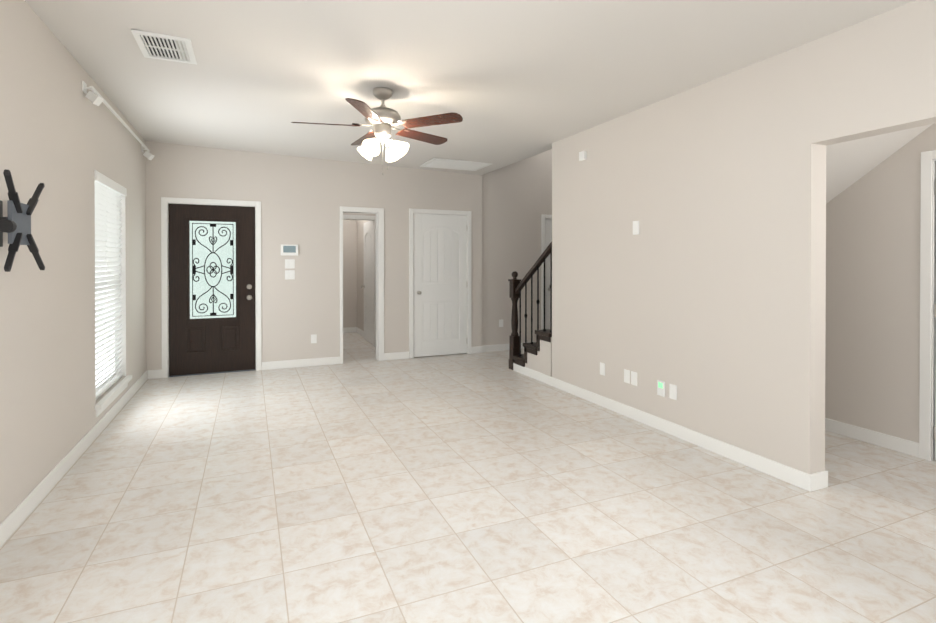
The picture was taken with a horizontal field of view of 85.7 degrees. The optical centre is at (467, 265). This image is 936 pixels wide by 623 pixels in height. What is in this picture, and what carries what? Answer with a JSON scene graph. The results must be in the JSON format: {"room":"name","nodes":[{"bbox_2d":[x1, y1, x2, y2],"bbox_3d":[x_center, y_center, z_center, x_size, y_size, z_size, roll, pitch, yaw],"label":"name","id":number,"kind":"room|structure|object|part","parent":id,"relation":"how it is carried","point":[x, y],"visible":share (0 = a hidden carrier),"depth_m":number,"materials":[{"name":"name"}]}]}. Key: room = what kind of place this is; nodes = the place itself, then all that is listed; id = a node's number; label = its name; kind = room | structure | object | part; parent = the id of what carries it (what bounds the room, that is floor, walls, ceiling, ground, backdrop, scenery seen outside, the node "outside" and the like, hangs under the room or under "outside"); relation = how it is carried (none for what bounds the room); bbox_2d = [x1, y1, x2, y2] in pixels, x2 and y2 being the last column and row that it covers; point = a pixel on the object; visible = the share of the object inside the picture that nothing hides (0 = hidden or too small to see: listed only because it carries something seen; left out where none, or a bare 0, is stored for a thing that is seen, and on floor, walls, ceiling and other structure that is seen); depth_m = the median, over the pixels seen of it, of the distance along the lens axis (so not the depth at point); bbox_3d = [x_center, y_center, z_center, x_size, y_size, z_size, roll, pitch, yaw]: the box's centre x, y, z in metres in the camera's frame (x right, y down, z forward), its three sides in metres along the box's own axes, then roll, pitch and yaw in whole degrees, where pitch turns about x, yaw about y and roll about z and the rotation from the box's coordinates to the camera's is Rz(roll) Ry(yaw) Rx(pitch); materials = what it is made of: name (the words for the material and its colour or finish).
{"room":"living room","nodes":[
{"label":"living room","id":0,"kind":"room"},
{"bbox_2d":[0,332,935,622],"bbox_3d":[0.980,1.374,4.171,7.600,0.100,13.150,0,0,-23],"label":"floor","id":1,"kind":"structure","parent":0,"point":[360,484],"depth_m":2.67,"materials":[{"name":"tile"}]},
{"bbox_2d":[508,241,551,369],"bbox_3d":[1.935,-0.199,4.661,1.241,3.040,4.345,0,0,-23],"label":"stair railing","id":2,"kind":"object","parent":1,"relation":"on","point":[516,286],"depth_m":6.08,"materials":[{"name":"brown wood"}]},
{"bbox_3d":[0.784,0.030,5.935,0.059,0.651,0.870,0,0,-23],"label":"handrail","id":3,"kind":"part","parent":2,"relation":"part of","materials":[{"name":"brown wood"}]},
{"bbox_2d":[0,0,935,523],"bbox_3d":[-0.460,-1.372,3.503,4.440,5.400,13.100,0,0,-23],"label":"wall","id":4,"kind":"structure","parent":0,"point":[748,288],"depth_m":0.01,"materials":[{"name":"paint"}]},
{"bbox_2d":[0,169,44,271],"bbox_3d":[-2.173,-0.200,2.409,0.122,0.453,0.434,0,0,-23],"label":"mount","id":5,"kind":"object","parent":4,"relation":"attached to","point":[15,224],"visible":1,"depth_m":2.36,"materials":[{"name":"black plastic"}]},
{"bbox_2d":[0,370,151,546],"bbox_3d":[-1.760,1.292,1.333,0.017,0.100,9.820,0,0,-23],"label":"baseboard","id":6,"kind":"structure","parent":4,"relation":"attached to","point":[18,515],"depth_m":3.14,"materials":[{"name":"white wood"}]},
{"bbox_2d":[95,171,126,398],"bbox_3d":[-3.144,0.166,4.367,0.132,1.814,1.048,0,0,-23],"label":"window blinds","id":7,"kind":"object","parent":4,"relation":"attached to","point":[109,193],"visible":0.67,"depth_m":4.40,"materials":[{"name":"white plastic"}]},
{"bbox_2d":[82,81,153,159],"bbox_3d":[-3.148,-1.252,4.656,0.122,0.155,2.250,0,0,-23],"label":"rail","id":8,"kind":"object","parent":4,"relation":"attached to","point":[94,96],"visible":1,"depth_m":3.95,"materials":[{"name":"white plastic"}]},
{"bbox_2d":[168,203,254,375],"bbox_3d":[-3.088,0.284,6.106,0.944,2.030,0.113,0,0,-23],"label":"front door","id":9,"kind":"structure","parent":4,"relation":"in","point":[201,343],"depth_m":6.11,"materials":[{"name":"brown wood"}]},
{"bbox_3d":[-3.095,0.285,6.079,0.910,1.760,0.068,0,0,-23],"label":"front door hardware","id":10,"kind":"part","parent":9,"relation":"part of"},
{"bbox_2d":[192,223,233,316],"bbox_3d":[-3.086,0.051,6.109,0.448,1.118,0.012,0,0,-23],"label":"scroll","id":11,"kind":"object","parent":9,"relation":"attached to","point":[194,268],"visible":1,"depth_m":6.10,"materials":[{"name":"black metal"}]},
{"bbox_3d":[-3.088,0.051,6.115,0.500,1.170,0.003,0,0,-23],"label":"glass","id":12,"kind":"part","parent":9,"relation":"part of","materials":[{"name":"glass"}]},
{"bbox_2d":[169,368,255,376],"bbox_3d":[-3.110,1.306,6.173,0.951,0.011,0.125,0,0,-23],"label":"front door threshold sill","id":13,"kind":"structure","parent":4,"relation":"attached to","point":[212,373],"depth_m":6.12,"materials":[{"name":"brown wood"}]},
{"bbox_2d":[281,244,297,255],"bbox_3d":[-2.278,-0.198,6.437,0.210,0.140,0.024,0,0,-23],"label":"thermostat","id":14,"kind":"object","parent":4,"relation":"attached to","point":[288,250],"visible":1,"depth_m":6.43,"materials":[{"name":"white plastic"}]},
{"bbox_2d":[285,259,294,268],"bbox_3d":[-2.276,-0.021,6.446,0.118,0.118,0.011,0,0,-23],"label":"switch plate","id":15,"kind":"object","parent":4,"relation":"attached to","point":[289,263],"visible":1,"depth_m":6.44,"materials":[{"name":"white plastic"}]},
{"bbox_2d":[285,270,294,279],"bbox_3d":[-2.276,0.119,6.447,0.118,0.118,0.011,0,0,-23],"label":"switch plate","id":16,"kind":"object","parent":4,"relation":"attached to","point":[289,274],"visible":1,"depth_m":6.45,"materials":[{"name":"white plastic"}]},
{"bbox_2d":[262,356,339,369],"bbox_3d":[-2.142,1.259,6.512,0.960,0.100,0.013,0,0,-23],"label":"baseboard","id":17,"kind":"structure","parent":4,"relation":"attached to","point":[327,360],"depth_m":6.50,"materials":[{"name":"white wood"}]},
{"bbox_2d":[311,334,316,342],"bbox_3d":[-2.008,0.955,6.570,0.072,0.115,0.008,0,0,-23],"label":"electrical outlet","id":18,"kind":"object","parent":4,"relation":"attached to","point":[313,338],"visible":1,"depth_m":6.57,"materials":[{"name":"white plastic"}]},
{"bbox_2d":[343,327,355,332],"bbox_3d":[-2.559,1.239,9.577,0.900,0.100,0.013,0,0,-23],"label":"baseboard","id":19,"kind":"structure","parent":4,"relation":"attached to","point":[348,329],"depth_m":9.69,"materials":[{"name":"white wood"}]},
{"bbox_2d":[356,327,363,336],"bbox_3d":[-1.983,1.241,9.360,0.013,0.100,0.830,0,0,-23],"label":"baseboard","id":20,"kind":"structure","parent":4,"relation":"attached to","point":[361,332],"depth_m":9.39,"materials":[{"name":"white"}]},
{"bbox_2d":[364,221,371,343],"bbox_3d":[-1.672,0.271,8.546,0.045,2.025,0.720,0,0,-23],"label":"door","id":21,"kind":"structure","parent":4,"relation":"in","point":[368,281],"depth_m":8.52,"materials":[{"name":"white wood"}]},
{"bbox_2d":[384,351,408,359],"bbox_3d":[-0.990,1.256,7.010,0.360,0.100,0.013,0,0,-23],"label":"baseboard","id":22,"kind":"structure","parent":4,"relation":"attached to","point":[396,355],"depth_m":7.00,"materials":[{"name":"white wood"}]},
{"bbox_2d":[414,214,466,356],"bbox_3d":[-0.400,0.279,7.293,0.810,2.025,0.045,0,0,-23],"label":"door","id":23,"kind":"structure","parent":4,"relation":"in","point":[440,283],"depth_m":7.27,"materials":[{"name":"white wood"}]},
{"bbox_2d":[499,319,502,326],"bbox_3d":[0.507,0.881,7.702,0.075,0.115,0.006,0,0,-23],"label":"outlet","id":24,"kind":"object","parent":4,"relation":"attached to","point":[501,323],"visible":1,"depth_m":7.70,"materials":[{"name":"white plastic"}]},
{"bbox_2d":[545,219,551,328],"bbox_3d":[1.588,0.274,8.197,0.805,2.025,0.045,0,0,-23],"label":"door","id":25,"kind":"structure","parent":4,"relation":"in","point":[548,231],"depth_m":8.03,"materials":[{"name":"white"}]},
{"bbox_2d":[579,151,586,160],"bbox_3d":[1.131,-1.081,4.975,0.030,0.085,0.085,0,0,-23],"label":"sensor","id":26,"kind":"object","parent":4,"relation":"attached to","point":[582,155],"visible":0.98,"depth_m":4.95,"materials":[{"name":"white plastic"}]},
{"bbox_2d":[600,362,604,375],"bbox_3d":[1.258,0.968,4.725,0.006,0.115,0.072,0,0,-23],"label":"electrical outlet","id":27,"kind":"object","parent":4,"relation":"attached to","point":[602,368],"visible":1,"depth_m":4.72,"materials":[{"name":"white plastic"}]},
{"bbox_2d":[624,369,629,383],"bbox_3d":[1.392,0.970,4.417,0.006,0.115,0.072,0,0,-23],"label":"electrical outlet","id":28,"kind":"object","parent":4,"relation":"attached to","point":[626,376],"visible":1,"depth_m":4.41,"materials":[{"name":"white plastic"}]},
{"bbox_2d":[631,371,636,385],"bbox_3d":[1.427,0.971,4.335,0.006,0.115,0.072,0,0,-23],"label":"electrical outlet","id":29,"kind":"object","parent":4,"relation":"attached to","point":[633,378],"visible":1,"depth_m":4.33,"materials":[{"name":"white plastic"}]},
{"bbox_2d":[633,221,638,234],"bbox_3d":[1.433,-0.322,4.305,0.012,0.115,0.070,0,0,-23],"label":"switch plate","id":30,"kind":"object","parent":4,"relation":"attached to","point":[635,227],"visible":1,"depth_m":4.30,"materials":[{"name":"white plastic"}]},
{"bbox_2d":[657,380,664,396],"bbox_3d":[1.548,0.985,4.046,0.014,0.120,0.075,0,0,-23],"label":"electrical outlet","id":31,"kind":"object","parent":4,"relation":"attached to","point":[660,388],"visible":1,"depth_m":4.04,"materials":[{"name":"white plastic"}]},
{"bbox_2d":[513,363,819,491],"bbox_3d":[1.296,1.271,4.637,0.017,0.100,3.643,0,0,-23],"label":"baseboard","id":32,"kind":"structure","parent":4,"relation":"attached to","point":[809,482],"depth_m":3.74,"materials":[{"name":"white wood"}]},
{"bbox_2d":[669,384,676,399],"bbox_3d":[1.600,0.985,3.935,0.006,0.115,0.072,0,0,-23],"label":"electrical outlet","id":33,"kind":"object","parent":4,"relation":"attached to","point":[672,391],"visible":1,"depth_m":3.93,"materials":[{"name":"white plastic"}]},
{"bbox_2d":[820,470,827,488],"bbox_3d":[1.882,1.277,3.666,0.017,0.100,1.393,0,0,-23],"label":"baseboard","id":34,"kind":"structure","parent":4,"relation":"attached to","point":[823,474],"depth_m":3.01,"materials":[{"name":"white wood"}]},
{"bbox_2d":[825,418,918,457],"bbox_3d":[2.850,1.274,4.106,0.017,0.100,1.353,0,0,-23],"label":"baseboard","id":35,"kind":"structure","parent":4,"relation":"attached to","point":[898,444],"depth_m":3.74,"materials":[{"name":"white wood"}]},
{"bbox_2d":[933,181,935,439],"bbox_3d":[3.288,0.306,3.055,0.068,1.755,0.771,0,0,-23],"label":"hardware piece","id":36,"kind":"object","parent":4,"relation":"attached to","point":[934,316],"visible":0.98,"depth_m":3.41,"materials":[{"name":"silver metal"}]},
{"bbox_2d":[935,361,935,459],"bbox_3d":[3.340,0.306,3.052,0.045,2.025,0.800,0,0,-23],"label":"closet door","id":37,"kind":"structure","parent":4,"relation":"in","point":[935,410],"depth_m":3.41,"materials":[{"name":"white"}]},
{"bbox_2d":[25,0,914,174],"bbox_3d":[0.094,-1.436,2.195,4.420,0.255,9.960,0,0,-23],"label":"ceiling","id":38,"kind":"structure","parent":0,"point":[511,81],"depth_m":3.38,"materials":[{"name":"paint"}]},
{"bbox_2d":[131,29,196,64],"bbox_3d":[-1.942,-1.399,3.251,0.310,0.014,0.415,0,0,-23],"label":"ceiling vent","id":39,"kind":"object","parent":38,"relation":"in","point":[157,46],"visible":1,"depth_m":3.23,"materials":[{"name":"white plastic"}]},
{"bbox_2d":[291,87,462,174],"bbox_3d":[-0.701,-1.037,3.987,1.305,0.675,1.286,0,0,-23],"label":"ceiling fan","id":40,"kind":"object","parent":38,"relation":"hanging from","point":[383,119],"visible":1,"depth_m":3.89,"materials":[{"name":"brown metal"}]},
{"bbox_2d":[420,158,491,170],"bbox_3d":[-0.162,-1.347,6.754,0.830,0.013,0.570,0,0,-23],"label":"attic hatch","id":41,"kind":"object","parent":38,"relation":"in","point":[452,164],"visible":1,"depth_m":6.70,"materials":[{"name":"white plastic"}]},
{"bbox_2d":[826,124,931,203],"bbox_3d":[3.345,-0.699,1.613,1.080,1.422,6.300,0,0,-23],"label":"ceiling soffit","id":42,"kind":"structure","parent":0,"point":[849,163],"depth_m":3.56,"materials":[{"name":"paint"}]},
{"label":"outside","id":43,"kind":"structure","parent":0,"visible":0},
{"bbox_2d":[95,266,107,383],"bbox_3d":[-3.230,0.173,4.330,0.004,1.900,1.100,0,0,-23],"label":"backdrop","id":44,"kind":"structure","parent":43,"point":[100,359],"depth_m":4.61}
]}

